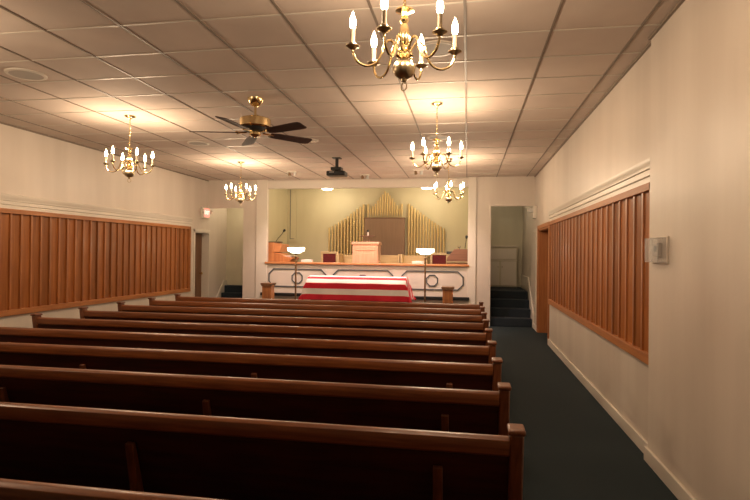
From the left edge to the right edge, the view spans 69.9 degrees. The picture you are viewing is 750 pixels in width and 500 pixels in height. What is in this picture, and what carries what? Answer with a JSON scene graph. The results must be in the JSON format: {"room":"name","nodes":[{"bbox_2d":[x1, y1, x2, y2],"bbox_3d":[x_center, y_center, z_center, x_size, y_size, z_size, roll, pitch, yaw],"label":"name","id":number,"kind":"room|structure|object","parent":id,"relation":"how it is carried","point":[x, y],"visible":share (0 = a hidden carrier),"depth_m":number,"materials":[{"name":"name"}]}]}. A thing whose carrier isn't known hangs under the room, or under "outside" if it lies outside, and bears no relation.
{"room":"house of worship","nodes":[
{"label":"house of worship","id":0,"kind":"room"},
{"bbox_2d":[0,124,226,327],"bbox_3d":[-5.125,-0.079,5.605,0.250,3.125,15.700,1,0,10],"label":"wall","id":1,"kind":"structure","parent":0,"point":[32,164],"depth_m":8.65,"materials":[{"name":"white paint"}]},
{"bbox_2d":[0,193,192,316],"bbox_3d":[-4.506,0.076,8.527,0.096,1.580,6.170,1,0,10],"label":"wall panel","id":2,"kind":"object","parent":1,"relation":"attached to","point":[54,254],"visible":1,"depth_m":8.30,"materials":[{"name":"orange wood"}]},
{"bbox_2d":[193,229,209,296],"bbox_3d":[-4.008,0.535,12.045,0.268,1.990,0.740,1,0,10],"label":"door","id":3,"kind":"structure","parent":1,"relation":"in","point":[201,238],"depth_m":12.35,"materials":[{"name":"brown wood"}]},
{"bbox_2d":[200,207,212,218],"bbox_3d":[-3.806,-0.832,12.103,0.120,0.250,0.490,1,0,10],"label":"exit sign","id":4,"kind":"object","parent":1,"relation":"attached to","point":[205,212],"visible":1,"depth_m":12.06,"materials":[{"name":"beige plastic"}]},
{"bbox_2d":[216,280,226,297],"bbox_3d":[-3.740,1.138,12.882,0.022,0.800,0.770,1,0,10],"label":"trim","id":5,"kind":"structure","parent":1,"relation":"attached to","point":[221,290],"depth_m":13.03,"materials":[{"name":"beige paint"}]},
{"bbox_2d":[0,0,678,180],"bbox_3d":[-1.459,-1.657,4.450,7.936,0.100,14.650,1,0,10],"label":"ceiling","id":6,"kind":"structure","parent":0,"point":[506,16],"depth_m":4.96,"materials":[{"name":"tile"}]},
{"bbox_2d":[4,68,47,80],"bbox_3d":[-3.218,-1.617,4.952,0.340,0.014,0.340,1,0,10],"label":"ceiling speaker","id":7,"kind":"object","parent":6,"relation":"attached to","point":[20,73],"visible":1,"depth_m":4.93,"materials":[{"name":"beige plastic"}]},
{"bbox_2d":[8,70,43,79],"bbox_3d":[-3.218,-1.618,4.952,0.286,0.011,0.286,1,0,10],"label":"grille","id":8,"kind":"object","parent":7,"relation":"attached to","point":[20,74],"depth_m":4.94,"materials":[{"name":"beige"}]},
{"bbox_2d":[103,115,154,181],"bbox_3d":[-2.952,-1.212,6.456,0.523,0.801,0.592,1,0,-42],"label":"chandelier","id":9,"kind":"object","parent":6,"relation":"hanging from","point":[128,172],"visible":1,"depth_m":6.43,"materials":[{"name":"gold metal"}]},
{"bbox_2d":[187,141,208,145],"bbox_3d":[-2.645,-1.594,8.029,0.320,0.014,0.320,1,0,10],"label":"ceiling speaker","id":10,"kind":"object","parent":6,"relation":"attached to","point":[196,143],"visible":1,"depth_m":8.01,"materials":[{"name":"beige plastic"}]},
{"bbox_2d":[189,142,206,144],"bbox_3d":[-2.645,-1.596,8.029,0.269,0.011,0.269,1,0,10],"label":"grille","id":11,"kind":"object","parent":10,"relation":"attached to","point":[191,143],"depth_m":8.01,"materials":[{"name":"beige"}]},
{"bbox_2d":[225,161,255,205],"bbox_3d":[-2.422,-1.190,9.693,0.523,0.801,0.592,0,0,25],"label":"chandelier","id":12,"kind":"object","parent":6,"relation":"hanging from","point":[240,199],"visible":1,"depth_m":9.67,"materials":[{"name":"gold metal"}]},
{"bbox_2d":[189,96,311,145],"bbox_3d":[-1.287,-1.393,5.638,1.306,0.412,1.285,1,0,10],"label":"ceiling fan","id":13,"kind":"object","parent":6,"relation":"hanging from","point":[256,125],"visible":1,"depth_m":5.58,"materials":[{"name":"gold metal"}]},
{"bbox_2d":[287,171,297,175],"bbox_3d":[-1.658,-1.528,10.750,0.200,0.096,0.070,1,0,10],"label":"ceiling spotlight","id":14,"kind":"object","parent":6,"relation":"attached to","point":[289,172],"visible":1,"depth_m":10.73,"materials":[{"name":"beige plastic"}]},
{"bbox_2d":[326,157,347,176],"bbox_3d":[-0.645,-1.416,9.189,0.320,0.315,0.272,1,0,10],"label":"projector","id":15,"kind":"object","parent":6,"relation":"hanging from","point":[336,171],"visible":1,"depth_m":9.10,"materials":[{"name":"black plastic"}]},
{"bbox_2d":[360,174,369,178],"bbox_3d":[-0.204,-1.511,11.057,0.200,0.096,0.070,1,0,10],"label":"ceiling spotlight","id":16,"kind":"object","parent":6,"relation":"attached to","point":[361,175],"visible":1,"depth_m":11.04,"materials":[{"name":"beige plastic"}]},
{"bbox_2d":[346,0,461,90],"bbox_3d":[0.149,-1.198,2.703,0.592,0.801,0.523,1,0,-6],"label":"chandelier","id":17,"kind":"object","parent":6,"relation":"hanging from","point":[404,68],"visible":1,"depth_m":2.68,"materials":[{"name":"gold metal"}]},
{"bbox_2d":[413,169,423,174],"bbox_3d":[0.844,-1.503,10.369,0.200,0.096,0.070,1,0,10],"label":"ceiling spotlight","id":18,"kind":"object","parent":6,"relation":"attached to","point":[420,170],"visible":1,"depth_m":10.34,"materials":[{"name":"beige plastic"}]},
{"bbox_2d":[409,101,463,177],"bbox_3d":[0.662,-1.177,5.760,0.523,0.801,0.592,1,0,-22],"label":"chandelier","id":19,"kind":"object","parent":6,"relation":"hanging from","point":[436,167],"visible":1,"depth_m":5.73,"materials":[{"name":"gold metal"}]},
{"bbox_2d":[417,40,457,56],"bbox_3d":[0.492,-1.580,4.219,0.320,0.014,0.320,1,0,10],"label":"ceiling speaker","id":20,"kind":"object","parent":6,"relation":"attached to","point":[444,46],"visible":0.56,"depth_m":4.18,"materials":[{"name":"beige plastic"}]},
{"bbox_2d":[421,43,452,55],"bbox_3d":[0.492,-1.582,4.219,0.269,0.011,0.269,1,0,10],"label":"grille","id":21,"kind":"object","parent":20,"relation":"attached to","point":[443,48],"depth_m":4.20,"materials":[{"name":"beige"}]},
{"bbox_2d":[427,135,448,139],"bbox_3d":[0.876,-1.559,7.441,0.310,0.014,0.310,1,0,10],"label":"ceiling speaker","id":22,"kind":"object","parent":6,"relation":"attached to","point":[431,137],"visible":0.86,"depth_m":7.42,"materials":[{"name":"beige plastic"}]},
{"bbox_2d":[429,136,446,139],"bbox_3d":[0.876,-1.561,7.441,0.260,0.011,0.260,1,0,10],"label":"grille","id":23,"kind":"object","parent":22,"relation":"attached to","point":[430,137],"depth_m":7.42,"materials":[{"name":"beige"}]},
{"bbox_2d":[433,158,464,205],"bbox_3d":[1.255,-1.152,9.128,0.592,0.801,0.523,1,0,-30],"label":"chandelier","id":24,"kind":"object","parent":6,"relation":"hanging from","point":[449,190],"visible":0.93,"depth_m":9.10,"materials":[{"name":"gold metal"}]},
{"bbox_2d":[226,187,467,284],"bbox_3d":[-0.679,-0.043,12.681,6.100,3.225,1.740,1,0,10],"label":"wall","id":25,"kind":"structure","parent":0,"point":[318,210],"depth_m":13.26,"materials":[{"name":"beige paint"}]},
{"bbox_2d":[287,189,296,241],"bbox_3d":[-2.118,-0.885,13.703,0.240,1.350,0.030,1,0,10],"label":"trim","id":26,"kind":"structure","parent":25,"relation":"attached to","point":[291,233],"depth_m":13.69,"materials":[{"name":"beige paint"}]},
{"bbox_2d":[364,217,405,254],"bbox_3d":[0.236,0.033,13.226,1.020,1.660,0.145,1,0,10],"label":"grille panel","id":27,"kind":"object","parent":25,"relation":"attached to","point":[390,231],"visible":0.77,"depth_m":13.15,"materials":[{"name":"brown wood"}]},
{"bbox_2d":[367,191,402,216],"bbox_3d":[0.248,-1.125,13.229,0.890,0.645,0.049,1,0,10],"label":"pipe","id":28,"kind":"object","parent":27,"relation":"on","point":[389,199],"visible":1,"depth_m":13.21,"materials":[{"name":"gold metal"}]},
{"bbox_2d":[407,204,444,263],"bbox_3d":[1.258,-0.317,13.072,0.970,1.620,0.105,1,0,10],"label":"pipe","id":29,"kind":"object","parent":25,"relation":"attached to","point":[417,231],"visible":0.64,"depth_m":13.05,"materials":[{"name":"gold metal"}]},
{"bbox_2d":[208,176,534,320],"bbox_3d":[-0.273,0.006,11.698,7.236,3.125,0.060,1,0,10],"label":"wall","id":30,"kind":"structure","parent":0,"point":[517,190],"depth_m":11.46,"materials":[{"name":"white paint"}]},
{"bbox_2d":[268,268,325,286],"bbox_3d":[-1.728,0.617,11.905,1.336,0.410,0.018,1,0,10],"label":"trim","id":31,"kind":"structure","parent":30,"relation":"attached to","point":[273,268],"depth_m":11.93,"materials":[{"name":"grey paint"}]},
{"bbox_2d":[291,272,302,283],"bbox_3d":[-1.728,0.619,11.905,0.256,0.256,0.018,1,0,10],"label":"trim","id":32,"kind":"structure","parent":30,"relation":"attached to","point":[294,272],"depth_m":11.89,"materials":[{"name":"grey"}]},
{"bbox_2d":[333,269,393,276],"bbox_3d":[-0.265,0.631,11.652,1.346,0.410,0.018,1,0,10],"label":"trim","id":33,"kind":"structure","parent":30,"relation":"attached to","point":[338,269],"depth_m":11.65,"materials":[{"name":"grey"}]},
{"bbox_2d":[260,292,468,300],"bbox_3d":[-0.294,1.001,11.626,4.600,0.065,0.075,1,0,10],"label":"trim","id":34,"kind":"structure","parent":30,"relation":"attached to","point":[275,293],"depth_m":11.36,"materials":[{"name":"black plastic"}]},
{"bbox_2d":[255,177,476,303],"bbox_3d":[-0.279,0.006,11.653,4.860,3.125,0.030,1,0,10],"label":"trim","id":35,"kind":"structure","parent":30,"relation":"attached to","point":[263,186],"depth_m":11.67,"materials":[{"name":"beige paint"}]},
{"bbox_2d":[265,262,468,266],"bbox_3d":[-0.237,0.307,11.679,4.500,0.045,0.160,1,0,10],"label":"trim","id":36,"kind":"structure","parent":30,"relation":"attached to","point":[317,263],"depth_m":11.57,"materials":[{"name":"orange wood"}]},
{"bbox_2d":[412,261,423,263],"bbox_3d":[0.923,0.265,11.519,0.250,0.062,0.120,1,0,10],"label":"tissue box","id":37,"kind":"object","parent":36,"relation":"on","point":[413,262],"visible":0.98,"depth_m":11.46,"materials":[{"name":"beige paper"}]},
{"bbox_2d":[426,274,437,286],"bbox_3d":[1.213,0.649,11.397,0.256,0.256,0.018,1,0,10],"label":"trim","id":38,"kind":"structure","parent":30,"relation":"attached to","point":[430,274],"depth_m":11.38,"materials":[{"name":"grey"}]},
{"bbox_2d":[401,270,463,290],"bbox_3d":[1.213,0.646,11.397,1.326,0.410,0.018,1,0,10],"label":"trim","id":39,"kind":"structure","parent":30,"relation":"attached to","point":[407,270],"depth_m":11.39,"materials":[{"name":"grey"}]},
{"bbox_2d":[491,206,522,287],"bbox_3d":[2.958,0.046,12.484,1.136,3.125,2.590,1,0,10],"label":"wall","id":40,"kind":"structure","parent":0,"point":[506,221],"depth_m":13.62,"materials":[{"name":"beige paint"}]},
{"bbox_2d":[490,246,517,286],"bbox_3d":[3.205,0.412,13.514,0.760,1.030,0.270,1,0,10],"label":"wall panel","id":41,"kind":"object","parent":40,"relation":"attached to","point":[503,265],"visible":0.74,"depth_m":13.40,"materials":[{"name":"beige paint"}]},
{"bbox_2d":[521,275,533,327],"bbox_3d":[3.484,1.113,12.329,0.025,1.000,2.500,1,0,10],"label":"trim","id":42,"kind":"structure","parent":40,"relation":"attached to","point":[525,283],"depth_m":11.84,"materials":[{"name":"beige paint"}]},
{"bbox_2d":[489,326,677,499],"bbox_3d":[-1.260,1.577,5.788,7.936,0.100,17.400,1,0,10],"label":"floor","id":43,"kind":"structure","parent":0,"point":[574,449],"depth_m":4.51,"materials":[{"name":"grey carpet"}]},
{"bbox_2d":[0,478,222,499],"bbox_3d":[-1.844,1.084,1.953,4.734,0.832,0.444,1,0,10],"label":"pew","id":44,"kind":"object","parent":43,"relation":"on","point":[10,489],"visible":1,"depth_m":1.60,"materials":[{"name":"red wood"}]},
{"bbox_2d":[221,285,242,297],"bbox_3d":[-3.281,1.202,12.851,0.880,0.680,0.665,1,0,10],"label":"staircase","id":45,"kind":"structure","parent":43,"relation":"on","point":[230,291],"depth_m":13.03,"materials":[{"name":"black carpet"}]},
{"bbox_2d":[0,327,496,363],"bbox_3d":[-1.363,1.104,4.737,4.734,0.832,0.444,1,0,10],"label":"pew","id":46,"kind":"object","parent":43,"relation":"on","point":[169,341],"visible":0.25,"depth_m":4.48,"materials":[{"name":"red wood"}]},
{"bbox_2d":[0,342,502,390],"bbox_3d":[-1.482,1.099,4.048,4.734,0.832,0.444,1,0,10],"label":"pew","id":47,"kind":"object","parent":43,"relation":"on","point":[431,374],"visible":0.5,"depth_m":3.75,"materials":[{"name":"red wood"}]},
{"bbox_2d":[0,365,511,435],"bbox_3d":[-1.601,1.094,3.360,4.734,0.832,0.444,1,0,10],"label":"pew","id":48,"kind":"object","parent":43,"relation":"on","point":[387,406],"visible":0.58,"depth_m":3.01,"materials":[{"name":"red wood"}]},
{"bbox_2d":[30,313,492,345],"bbox_3d":[-1.244,1.109,5.425,4.734,0.832,0.444,1,0,10],"label":"pew","id":49,"kind":"object","parent":43,"relation":"on","point":[326,333],"visible":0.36,"depth_m":5.20,"materials":[{"name":"red wood"}]},
{"bbox_2d":[0,402,525,499],"bbox_3d":[-1.720,1.089,2.671,4.734,0.832,0.444,1,0,10],"label":"pew","id":50,"kind":"object","parent":43,"relation":"on","point":[215,457],"visible":0.97,"depth_m":2.31,"materials":[{"name":"red wood"}]},
{"bbox_2d":[260,282,275,298],"bbox_3d":[-2.217,1.114,11.133,0.260,0.862,0.260,1,0,10],"label":"pedestal","id":51,"kind":"object","parent":43,"relation":"on","point":[267,288],"visible":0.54,"depth_m":11.04,"materials":[{"name":"orange wood"}]},
{"bbox_2d":[78,307,489,332],"bbox_3d":[-1.125,1.114,6.114,4.734,0.832,0.444,1,0,10],"label":"pew","id":52,"kind":"object","parent":43,"relation":"on","point":[84,313],"visible":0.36,"depth_m":5.88,"materials":[{"name":"red wood"}]},
{"bbox_2d":[287,247,304,299],"bbox_3d":[-1.631,0.751,11.034,0.360,1.600,0.360,1,0,10],"label":"lamp","id":53,"kind":"object","parent":43,"relation":"on","point":[295,251],"visible":0.77,"depth_m":11.01,"materials":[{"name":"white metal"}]},
{"bbox_2d":[116,301,486,322],"bbox_3d":[-1.006,1.119,6.802,4.734,0.832,0.444,1,0,10],"label":"pew","id":54,"kind":"object","parent":43,"relation":"on","point":[121,307],"visible":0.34,"depth_m":6.58,"materials":[{"name":"red wood"}]},
{"bbox_2d":[148,297,484,315],"bbox_3d":[-0.887,1.124,7.491,4.734,0.832,0.444,1,0,10],"label":"pew","id":55,"kind":"object","parent":43,"relation":"on","point":[152,302],"visible":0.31,"depth_m":7.26,"materials":[{"name":"red wood"}]},
{"bbox_2d":[174,294,483,308],"bbox_3d":[-0.768,1.129,8.179,4.734,0.832,0.444,1,0,10],"label":"pew","id":56,"kind":"object","parent":43,"relation":"on","point":[178,297],"visible":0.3,"depth_m":7.95,"materials":[{"name":"red wood"}]},
{"bbox_2d":[416,249,433,302],"bbox_3d":[0.985,0.777,10.582,0.360,1.600,0.360,1,0,10],"label":"lamp","id":57,"kind":"object","parent":43,"relation":"on","point":[424,252],"visible":0.79,"depth_m":10.56,"materials":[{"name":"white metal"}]},
{"bbox_2d":[441,286,454,303],"bbox_3d":[1.424,1.150,10.503,0.260,0.862,0.260,1,0,10],"label":"pedestal","id":58,"kind":"object","parent":43,"relation":"on","point":[447,290],"visible":0.52,"depth_m":10.40,"materials":[{"name":"orange wood"}]},
{"bbox_2d":[490,287,531,326],"bbox_3d":[2.985,1.263,12.379,0.960,0.690,2.400,1,0,10],"label":"staircase","id":59,"kind":"structure","parent":43,"relation":"on","point":[509,306],"depth_m":11.67,"materials":[{"name":"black carpet"}]},
{"bbox_2d":[522,0,749,499],"bbox_3d":[2.370,0.001,5.121,0.286,3.125,17.300,1,0,10],"label":"wall","id":60,"kind":"structure","parent":0,"point":[684,105],"depth_m":3.31,"materials":[{"name":"white paint"}]},
{"bbox_2d":[0,0,662,180],"bbox_3d":[-1.528,-1.611,4.346,7.236,0.015,13.900,1,0,10],"label":"grid","id":61,"kind":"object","parent":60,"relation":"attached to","point":[477,0],"depth_m":5.32,"materials":[{"name":"silver metal"}]},
{"bbox_2d":[0,0,684,180],"bbox_3d":[-1.509,-1.598,4.458,7.236,0.020,14.650,1,0,10],"label":"trim","id":62,"kind":"structure","parent":60,"relation":"attached to","point":[679,3],"depth_m":5.85,"materials":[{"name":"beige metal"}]},
{"bbox_2d":[528,206,536,218],"bbox_3d":[3.172,-0.763,10.859,0.175,0.250,0.270,1,0,10],"label":"emergency light","id":63,"kind":"object","parent":60,"relation":"attached to","point":[533,210],"visible":1,"depth_m":10.73,"materials":[{"name":"beige plastic"}]},
{"bbox_2d":[534,228,536,325],"bbox_3d":[3.233,0.588,10.834,0.020,2.030,0.420,1,0,10],"label":"trim","id":64,"kind":"structure","parent":60,"relation":"attached to","point":[535,230],"depth_m":10.63,"materials":[{"name":"beige paint"}]},
{"bbox_2d":[536,221,549,343],"bbox_3d":[3.168,0.561,9.719,0.270,2.070,1.540,1,0,10],"label":"door","id":65,"kind":"structure","parent":60,"relation":"in","point":[542,314],"depth_m":10.38,"materials":[{"name":"brown wood"}]},
{"bbox_2d":[548,157,649,364],"bbox_3d":[2.505,0.097,6.465,0.096,1.550,5.105,1,0,10],"label":"wall panel","id":66,"kind":"object","parent":60,"relation":"attached to","point":[598,263],"visible":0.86,"depth_m":5.22,"materials":[{"name":"orange wood"}]},
{"bbox_2d":[533,323,696,499],"bbox_3d":[1.998,1.500,3.856,0.058,0.105,14.700,1,0,10],"label":"baseboard","id":67,"kind":"structure","parent":60,"relation":"attached to","point":[676,487],"depth_m":4.33,"materials":[{"name":"beige paint"}]},
{"bbox_2d":[652,236,668,263],"bbox_3d":[1.952,0.001,3.727,0.067,0.190,0.300,1,0,10],"label":"guard","id":68,"kind":"object","parent":60,"relation":"attached to","point":[660,245],"visible":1,"depth_m":3.66,"materials":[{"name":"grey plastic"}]},
{"bbox_3d":[-0.095,1.215,12.521,4.670,0.720,1.640,1,0,10],"label":"floor","id":69,"kind":"structure","parent":0,"visible":0},
{"bbox_2d":[268,242,298,261],"bbox_3d":[-2.134,0.332,12.387,0.620,1.000,0.550,1,0,10],"label":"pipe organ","id":70,"kind":"object","parent":69,"relation":"on","point":[275,250],"visible":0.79,"depth_m":12.14,"materials":[{"name":"orange wood"}]},
{"bbox_2d":[321,251,338,262],"bbox_3d":[-1.144,0.441,12.896,0.440,0.810,0.452,1,0,10],"label":"upholstered armchair","id":71,"kind":"object","parent":69,"relation":"on","point":[331,257],"visible":0.32,"depth_m":13.07,"materials":[{"name":"red fabric"}]},
{"bbox_2d":[323,254,335,262],"bbox_3d":[-1.108,0.230,13.094,0.320,0.275,0.050,1,0,10],"label":"cushion","id":72,"kind":"object","parent":71,"relation":"on","point":[331,258],"depth_m":13.07,"materials":[{"name":"red fabric"}]},
{"bbox_2d":[351,242,381,262],"bbox_3d":[-0.193,0.335,12.260,0.660,1.035,0.460,1,0,10],"label":"pulpit","id":73,"kind":"object","parent":69,"relation":"on","point":[363,252],"visible":0.55,"depth_m":12.06,"materials":[{"name":"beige wood"}]},
{"bbox_2d":[337,254,400,263],"bbox_3d":[-0.128,0.476,12.790,1.480,0.760,0.450,1,0,10],"label":"bench","id":74,"kind":"object","parent":69,"relation":"on","point":[341,258],"visible":0.25,"depth_m":12.89,"materials":[{"name":"brown wood"}]},
{"bbox_2d":[400,254,427,263],"bbox_3d":[0.927,0.487,12.608,0.620,0.760,0.450,1,0,10],"label":"bench","id":75,"kind":"object","parent":69,"relation":"on","point":[404,259],"visible":0.2,"depth_m":12.78,"materials":[{"name":"brown wood"}]},
{"bbox_2d":[430,253,448,263],"bbox_3d":[1.477,0.467,12.443,0.440,0.810,0.452,1,0,10],"label":"upholstered armchair","id":76,"kind":"object","parent":69,"relation":"on","point":[435,258],"visible":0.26,"depth_m":12.62,"materials":[{"name":"red fabric"}]},
{"bbox_2d":[432,255,445,263],"bbox_3d":[1.513,0.256,12.640,0.320,0.275,0.050,1,0,10],"label":"cushion","id":77,"kind":"object","parent":76,"relation":"on","point":[436,259],"depth_m":12.62,"materials":[{"name":"red fabric"}]},
{"bbox_2d":[446,249,467,263],"bbox_3d":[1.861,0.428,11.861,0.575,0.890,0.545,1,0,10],"label":"upright piano","id":78,"kind":"object","parent":69,"relation":"on","point":[457,256],"visible":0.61,"depth_m":11.61,"materials":[{"name":"brown wood"}]},
{"bbox_3d":[-0.335,1.336,10.349,1.500,0.450,0.440,1,0,10],"label":"casket bier","id":79,"kind":"object","parent":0,"visible":0},
{"bbox_3d":[-0.332,0.842,10.335,1.800,0.535,0.574,1,0,10],"label":"casket","id":80,"kind":"object","parent":79,"relation":"on","visible":0},
{"bbox_2d":[298,275,415,302],"bbox_3d":[-0.329,0.737,10.352,2.203,0.476,0.718,1,0,10],"label":"flag","id":81,"kind":"object","parent":80,"relation":"on","point":[316,287],"visible":0.99,"depth_m":10.06,"materials":[{"name":"fabric"}]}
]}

